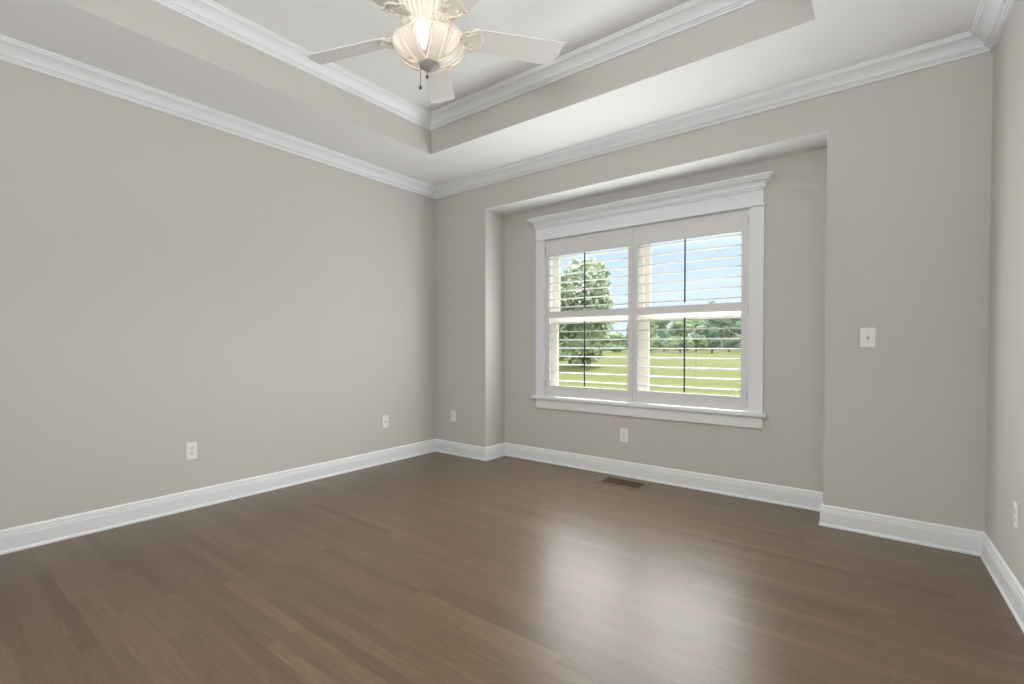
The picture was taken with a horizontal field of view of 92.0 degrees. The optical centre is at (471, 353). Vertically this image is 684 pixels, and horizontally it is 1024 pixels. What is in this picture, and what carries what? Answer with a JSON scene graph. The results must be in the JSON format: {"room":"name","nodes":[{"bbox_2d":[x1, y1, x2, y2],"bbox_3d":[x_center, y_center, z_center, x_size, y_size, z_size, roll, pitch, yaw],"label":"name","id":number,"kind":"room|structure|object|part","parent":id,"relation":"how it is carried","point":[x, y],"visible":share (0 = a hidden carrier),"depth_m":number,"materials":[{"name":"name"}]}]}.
{"room":"empty bedroom","nodes":[
{"label":"empty bedroom","id":0,"kind":"room"},
{"bbox_2d":[0,60,435,529],"bbox_3d":[-1.831,-0.399,4.079,0.160,3.100,5.288,1,1,40],"label":"wall","id":1,"kind":"structure","parent":0,"point":[168,282],"depth_m":3.61,"materials":[{"name":"beige paint"}]},
{"bbox_2d":[186,442,196,459],"bbox_3d":[-2.082,0.726,3.669,0.009,0.128,0.075,1,1,40],"label":"wall outlet","id":2,"kind":"object","parent":1,"relation":"attached to","point":[191,448],"visible":1,"depth_m":3.67,"materials":[{"name":"white plastic"}]},
{"bbox_2d":[0,34,434,198],"bbox_3d":[-1.852,-1.772,3.825,0.108,0.102,4.592,1,1,40],"label":"trim","id":3,"kind":"structure","parent":1,"relation":"attached to","point":[13,51],"depth_m":3.55,"materials":[{"name":"white paint"}]},
{"bbox_2d":[0,439,435,554],"bbox_3d":[-1.881,1.084,3.903,0.022,0.141,4.592,1,1,40],"label":"baseboard","id":4,"kind":"structure","parent":1,"relation":"attached to","point":[18,538],"depth_m":3.62,"materials":[{"name":"white paint"}]},
{"bbox_2d":[383,415,387,427],"bbox_3d":[-0.884,0.704,5.088,0.010,0.128,0.075,1,1,40],"label":"cable jack","id":5,"kind":"object","parent":1,"relation":"attached to","point":[385,418],"visible":1,"depth_m":5.09,"materials":[{"name":"white plastic"}]},
{"bbox_2d":[0,0,979,185],"bbox_3d":[-0.034,-2.036,2.533,4.869,0.467,5.288,1,1,40],"label":"ceiling","id":6,"kind":"structure","parent":0,"point":[762,45],"depth_m":3.21,"materials":[{"name":"paint"}]},
{"bbox_2d":[151,0,430,130],"bbox_3d":[-1.302,-2.082,3.367,0.108,0.102,3.000,1,1,40],"label":"trim","id":7,"kind":"structure","parent":6,"relation":"attached to","point":[208,13],"depth_m":3.40,"materials":[{"name":"white paint"}]},
{"bbox_2d":[307,0,564,102],"bbox_3d":[-0.247,-1.722,2.429,1.377,0.791,1.319,1,1,40],"label":"ceiling fan","id":8,"kind":"object","parent":6,"relation":"hanging from","point":[429,41],"visible":1,"depth_m":2.47,"materials":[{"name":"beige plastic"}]},
{"bbox_3d":[-0.639,-1.611,2.624,0.505,0.045,0.155,0,1,20],"label":"blade","id":9,"kind":"part","parent":8,"relation":"part of","materials":[{"name":"white wood"}]},
{"bbox_3d":[-0.493,-1.603,2.109,0.155,0.045,0.505,1,1,38],"label":"blade","id":10,"kind":"part","parent":8,"relation":"part of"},
{"bbox_3d":[-0.353,-1.506,2.414,0.057,0.085,0.069,1,1,40],"label":"glass panel","id":11,"kind":"part","parent":8,"relation":"part of","materials":[{"name":"beige glass"}]},
{"bbox_3d":[-0.227,-1.504,2.317,0.059,0.085,0.068,1,1,40],"label":"glass panel","id":12,"kind":"part","parent":8,"relation":"part of","materials":[{"name":"beige glass"}]},
{"bbox_3d":[-0.211,-1.513,2.469,0.356,0.142,0.336,1,1,40],"label":"lamp shade","id":13,"kind":"part","parent":8,"relation":"part of","materials":[{"name":"beige glass"}]},
{"bbox_3d":[-0.195,-1.617,2.922,0.155,0.045,0.505,0,1,2],"label":"blade","id":14,"kind":"part","parent":8,"relation":"part of","materials":[{"name":"white wood"}]},
{"bbox_3d":[-0.093,-1.506,2.381,0.071,0.085,0.056,1,1,40],"label":"glass panel","id":15,"kind":"part","parent":8,"relation":"part of","materials":[{"name":"beige glass"}]},
{"bbox_3d":[0.042,-1.603,2.089,0.155,0.045,0.505,-1,1,-34],"label":"blade","id":16,"kind":"part","parent":8,"relation":"part of","materials":[{"name":"white wood"}]},
{"bbox_3d":[0.227,-1.612,2.592,0.505,0.045,0.155,0,1,-16],"label":"blade","id":17,"kind":"part","parent":8,"relation":"part of","materials":[{"name":"white wood"}]},
{"bbox_2d":[431,0,761,130],"bbox_3d":[0.708,-2.088,3.564,2.927,0.102,0.108,1,1,40],"label":"trim","id":18,"kind":"structure","parent":6,"relation":"attached to","point":[693,13],"depth_m":3.42,"materials":[{"name":"white paint"}]},
{"bbox_2d":[0,452,1023,683],"bbox_3d":[-0.029,1.235,2.590,4.869,0.120,5.288,1,1,40],"label":"floor","id":19,"kind":"structure","parent":0,"point":[434,567],"depth_m":2.42,"materials":[{"name":"brown wood"}]},
{"bbox_2d":[597,476,648,489],"bbox_3d":[1.333,1.139,4.335,0.386,0.006,0.232,1,1,40],"label":"floor vent","id":20,"kind":"object","parent":19,"relation":"in","point":[609,480],"visible":1,"depth_m":4.31,"materials":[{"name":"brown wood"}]},
{"bbox_2d":[435,51,992,531],"bbox_3d":[1.503,-0.409,4.376,4.556,3.100,0.536,1,1,40],"label":"wall","id":21,"kind":"structure","parent":0,"point":[877,198],"depth_m":3.30,"materials":[{"name":"beige paint"}]},
{"bbox_2d":[451,410,455,421],"bbox_3d":[-0.201,0.696,5.477,0.072,0.124,0.009,1,1,40],"label":"wall outlet","id":22,"kind":"object","parent":21,"relation":"attached to","point":[453,413],"visible":1,"depth_m":5.47,"materials":[{"name":"white plastic"}]},
{"bbox_2d":[620,428,627,441],"bbox_3d":[1.411,0.757,4.559,0.076,0.124,0.009,1,1,40],"label":"wall outlet","id":23,"kind":"object","parent":21,"relation":"attached to","point":[623,432],"visible":1,"depth_m":4.56,"materials":[{"name":"white plastic"}]},
{"bbox_2d":[527,171,773,428],"bbox_3d":[1.510,-0.404,4.533,2.194,1.959,0.287,1,1,40],"label":"window","id":24,"kind":"structure","parent":21,"relation":"in","point":[745,192],"depth_m":4.34,"materials":[{"name":"white paint"}]},
{"bbox_3d":[0.718,-0.359,5.115,0.102,1.607,0.020,1,1,40],"label":"casing","id":25,"kind":"part","parent":24,"relation":"part of","materials":[{"name":"white paint"}]},
{"bbox_2d":[545,227,632,401],"bbox_3d":[1.122,-0.354,4.798,0.928,1.596,0.102,1,1,40],"label":"plantation shutter","id":26,"kind":"object","parent":24,"relation":"attached to","point":[620,238],"visible":1,"depth_m":4.77,"materials":[{"name":"white paint"}]},
{"bbox_3d":[1.096,0.004,4.769,0.011,0.631,0.012,1,1,40],"label":"tilt rod","id":27,"kind":"part","parent":26,"relation":"part of","materials":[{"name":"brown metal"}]},
{"bbox_3d":[1.095,-0.706,4.756,0.011,0.534,0.012,1,1,40],"label":"tilt rod","id":28,"kind":"part","parent":26,"relation":"part of","materials":[{"name":"white wood"}]},
{"bbox_3d":[1.127,-1.069,4.789,0.834,0.165,0.030,1,1,40],"label":"rail","id":29,"kind":"part","parent":26,"relation":"part of","materials":[{"name":"white paint"}]},
{"bbox_3d":[1.128,-0.388,4.801,0.834,0.068,0.030,1,1,40],"label":"rail","id":30,"kind":"part","parent":26,"relation":"part of","materials":[{"name":"white paint"}]},
{"bbox_3d":[1.129,0.389,4.815,0.834,0.111,0.030,1,1,40],"label":"rail","id":31,"kind":"part","parent":26,"relation":"part of","materials":[{"name":"white paint"}]},
{"bbox_3d":[1.182,0.042,4.912,0.878,0.810,0.028,1,1,40],"label":"sash","id":32,"kind":"part","parent":24,"relation":"part of","materials":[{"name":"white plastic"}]},
{"bbox_3d":[1.201,-0.731,4.923,0.878,0.855,0.028,1,1,40],"label":"sash","id":33,"kind":"part","parent":24,"relation":"part of","materials":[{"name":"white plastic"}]},
{"bbox_3d":[1.445,-1.328,4.440,2.194,0.108,0.087,1,1,40],"label":"header crown","id":34,"kind":"part","parent":24,"relation":"part of","materials":[{"name":"white paint"}]},
{"bbox_2d":[633,209,748,410],"bbox_3d":[1.837,-0.344,4.196,0.936,1.596,0.102,1,1,40],"label":"plantation shutter","id":35,"kind":"object","parent":24,"relation":"attached to","point":[735,221],"visible":0.99,"depth_m":4.15,"materials":[{"name":"white paint"}]},
{"bbox_3d":[1.804,0.014,4.172,0.011,0.631,0.012,1,1,40],"label":"tilt rod","id":36,"kind":"part","parent":35,"relation":"part of","materials":[{"name":"brown metal"}]},
{"bbox_3d":[1.803,-0.697,4.159,0.011,0.534,0.012,1,1,40],"label":"tilt rod","id":37,"kind":"part","parent":35,"relation":"part of","materials":[{"name":"white wood"}]},
{"bbox_3d":[1.838,0.398,4.218,0.839,0.111,0.030,1,1,40],"label":"rail","id":38,"kind":"part","parent":35,"relation":"part of","materials":[{"name":"white paint"}]},
{"bbox_3d":[1.837,-0.379,4.204,0.839,0.068,0.030,1,1,40],"label":"rail","id":39,"kind":"part","parent":35,"relation":"part of","materials":[{"name":"white paint"}]},
{"bbox_3d":[1.836,-1.060,4.192,0.839,0.165,0.030,1,1,40],"label":"rail","id":40,"kind":"part","parent":35,"relation":"part of","materials":[{"name":"white paint"}]},
{"bbox_3d":[1.935,0.052,4.278,0.886,0.810,0.028,1,1,40],"label":"sash","id":41,"kind":"part","parent":24,"relation":"part of","materials":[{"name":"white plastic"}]},
{"bbox_3d":[1.954,-0.721,4.289,0.886,0.855,0.028,1,1,40],"label":"sash","id":42,"kind":"part","parent":24,"relation":"part of","materials":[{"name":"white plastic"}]},
{"bbox_3d":[2.223,-0.339,3.846,0.103,1.607,0.020,1,1,40],"label":"casing","id":43,"kind":"part","parent":24,"relation":"part of","materials":[{"name":"white paint"}]},
{"bbox_2d":[436,439,983,555],"bbox_3d":[1.372,1.071,4.369,4.396,0.141,0.358,1,1,40],"label":"baseboard","id":44,"kind":"structure","parent":21,"relation":"attached to","point":[956,539],"depth_m":3.84,"materials":[{"name":"white paint"}]},
{"bbox_2d":[435,31,989,198],"bbox_3d":[1.232,-1.782,4.157,4.396,0.102,0.108,1,1,40],"label":"trim","id":45,"kind":"structure","parent":21,"relation":"attached to","point":[963,45],"depth_m":3.51,"materials":[{"name":"white paint"}]},
{"bbox_2d":[860,328,875,346],"bbox_3d":[2.534,-0.101,3.149,0.076,0.126,0.020,1,1,40],"label":"light switch","id":46,"kind":"object","parent":21,"relation":"attached to","point":[867,335],"visible":1,"depth_m":3.15,"materials":[{"name":"white plastic"}]},
{"bbox_2d":[985,0,1023,588],"bbox_3d":[1.590,-0.349,0.950,0.160,3.100,4.600,1,1,38],"label":"wall","id":47,"kind":"structure","parent":0,"point":[1005,391],"depth_m":2.47,"materials":[{"name":"beige paint"}]},
{"bbox_2d":[970,0,1015,50],"bbox_3d":[1.484,-1.727,1.011,0.108,0.102,4.594,1,1,38],"label":"trim","id":48,"kind":"structure","parent":47,"relation":"attached to","point":[991,16],"depth_m":2.59,"materials":[{"name":"white paint"}]},
{"bbox_2d":[980,532,1023,632],"bbox_3d":[1.522,1.129,1.035,0.022,0.141,4.594,1,1,38],"label":"baseboard","id":49,"kind":"structure","parent":47,"relation":"attached to","point":[1011,590],"depth_m":2.39,"materials":[{"name":"white paint"}]},
{"bbox_2d":[1013,501,1018,528],"bbox_3d":[2.507,0.745,2.269,0.009,0.112,0.068,1,1,38],"label":"wall outlet","id":50,"kind":"object","parent":47,"relation":"attached to","point":[1016,506],"visible":1,"depth_m":2.25,"materials":[{"name":"white plastic"}]},
{"label":"outside","id":51,"kind":"structure","parent":0,"visible":0},
{"bbox_2d":[559,349,740,395],"bbox_3d":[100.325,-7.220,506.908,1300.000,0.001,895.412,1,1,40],"label":"lawn","id":52,"kind":"structure","parent":51,"point":[691,363],"depth_m":33.13,"materials":[{"name":"green plant"}]},
{"bbox_2d":[559,335,567,359],"bbox_3d":[10.166,-1.347,58.788,4.731,4.540,3.965,-1,1,-26],"label":"tree","id":53,"kind":"object","parent":52,"relation":"on","point":[560,352],"visible":0.08,"depth_m":57.95,"materials":[{"name":"green plant"}]},
{"bbox_2d":[559,256,614,366],"bbox_3d":[8.768,-3.443,40.901,6.819,9.279,7.106,1,1,43],"label":"tree","id":54,"kind":"object","parent":52,"relation":"on","point":[595,266],"visible":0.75,"depth_m":39.18,"materials":[{"name":"green plant"}]},
{"bbox_2d":[601,333,610,347],"bbox_3d":[41.599,-4.646,159.855,8.857,7.870,8.385,1,1,40],"label":"tree","id":55,"kind":"object","parent":52,"relation":"on","point":[605,336],"visible":0.12,"depth_m":156.98,"materials":[{"name":"green plant"}]},
{"bbox_2d":[605,331,626,351],"bbox_3d":[34.279,-2.730,116.805,4.374,5.114,5.818,1,1,40],"label":"tree","id":56,"kind":"object","parent":52,"relation":"on","point":[614,343],"visible":0.89,"depth_m":115.50,"materials":[{"name":"green plant"}]},
{"bbox_2d":[622,324,627,347],"bbox_3d":[44.423,-4.537,134.688,7.734,8.072,6.119,1,1,40],"label":"tree","id":57,"kind":"object","parent":52,"relation":"on","point":[624,343],"visible":0.12,"depth_m":134.81,"materials":[{"name":"green plant"}]},
{"bbox_2d":[650,321,660,350],"bbox_3d":[40.562,-4.540,113.102,6.192,8.846,4.865,1,1,40],"label":"tree","id":58,"kind":"object","parent":52,"relation":"on","point":[653,343],"visible":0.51,"depth_m":111.48,"materials":[{"name":"green plant"}]},
{"bbox_2d":[654,321,670,350],"bbox_3d":[51.266,-5.672,131.803,6.034,10.423,6.125,1,1,40],"label":"tree","id":59,"kind":"object","parent":52,"relation":"on","point":[662,324],"visible":0.62,"depth_m":130.91,"materials":[{"name":"green plant"}]},
{"bbox_2d":[606,343,740,349],"bbox_3d":[66.076,-2.399,173.292,83.967,4.882,33.118,1,1,40],"label":"hedge","id":60,"kind":"object","parent":52,"relation":"on","point":[739,346],"visible":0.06,"depth_m":167.02,"materials":[{"name":"green plant"}]},
{"bbox_2d":[668,320,689,349],"bbox_3d":[63.642,-6.735,151.373,7.307,11.826,7.386,1,1,40],"label":"tree","id":61,"kind":"object","parent":52,"relation":"on","point":[686,335],"visible":0.1,"depth_m":149.17,"materials":[{"name":"green plant"}]},
{"bbox_2d":[667,320,696,352],"bbox_3d":[46.750,-4.624,109.988,5.969,9.107,6.009,1,1,40],"label":"tree","id":62,"kind":"object","parent":52,"relation":"on","point":[679,324],"visible":0.8,"depth_m":109.17,"materials":[{"name":"green plant"}]},
{"bbox_2d":[686,320,709,350],"bbox_3d":[58.312,-5.762,126.774,7.253,10.759,6.537,1,1,40],"label":"tree","id":63,"kind":"object","parent":52,"relation":"on","point":[700,343],"visible":0.59,"depth_m":125.86,"materials":[{"name":"green plant"}]},
{"bbox_2d":[694,299,720,352],"bbox_3d":[51.162,-5.945,106.175,5.951,11.868,5.102,1,1,40],"label":"tree","id":64,"kind":"object","parent":52,"relation":"on","point":[708,333],"visible":0.45,"depth_m":105.17,"materials":[{"name":"green plant"}]},
{"bbox_2d":[703,320,725,349],"bbox_3d":[73.206,-7.779,148.028,9.013,14.004,7.610,1,1,40],"label":"tree","id":65,"kind":"object","parent":52,"relation":"on","point":[707,322],"visible":0.16,"depth_m":146.88,"materials":[{"name":"green plant"}]},
{"bbox_2d":[719,302,740,351],"bbox_3d":[64.756,-6.704,124.204,6.221,12.714,6.641,1,1,40],"label":"tree","id":66,"kind":"object","parent":52,"relation":"on","point":[729,343],"visible":0.48,"depth_m":122.73,"materials":[{"name":"green plant"}]},
{"bbox_2d":[729,318,740,344],"bbox_3d":[56.947,-5.718,102.729,5.963,11.519,5.397,1,1,40],"label":"tree","id":67,"kind":"object","parent":52,"relation":"on","point":[737,322],"visible":0.21,"depth_m":102.50,"materials":[{"name":"green plant"}]}
]}

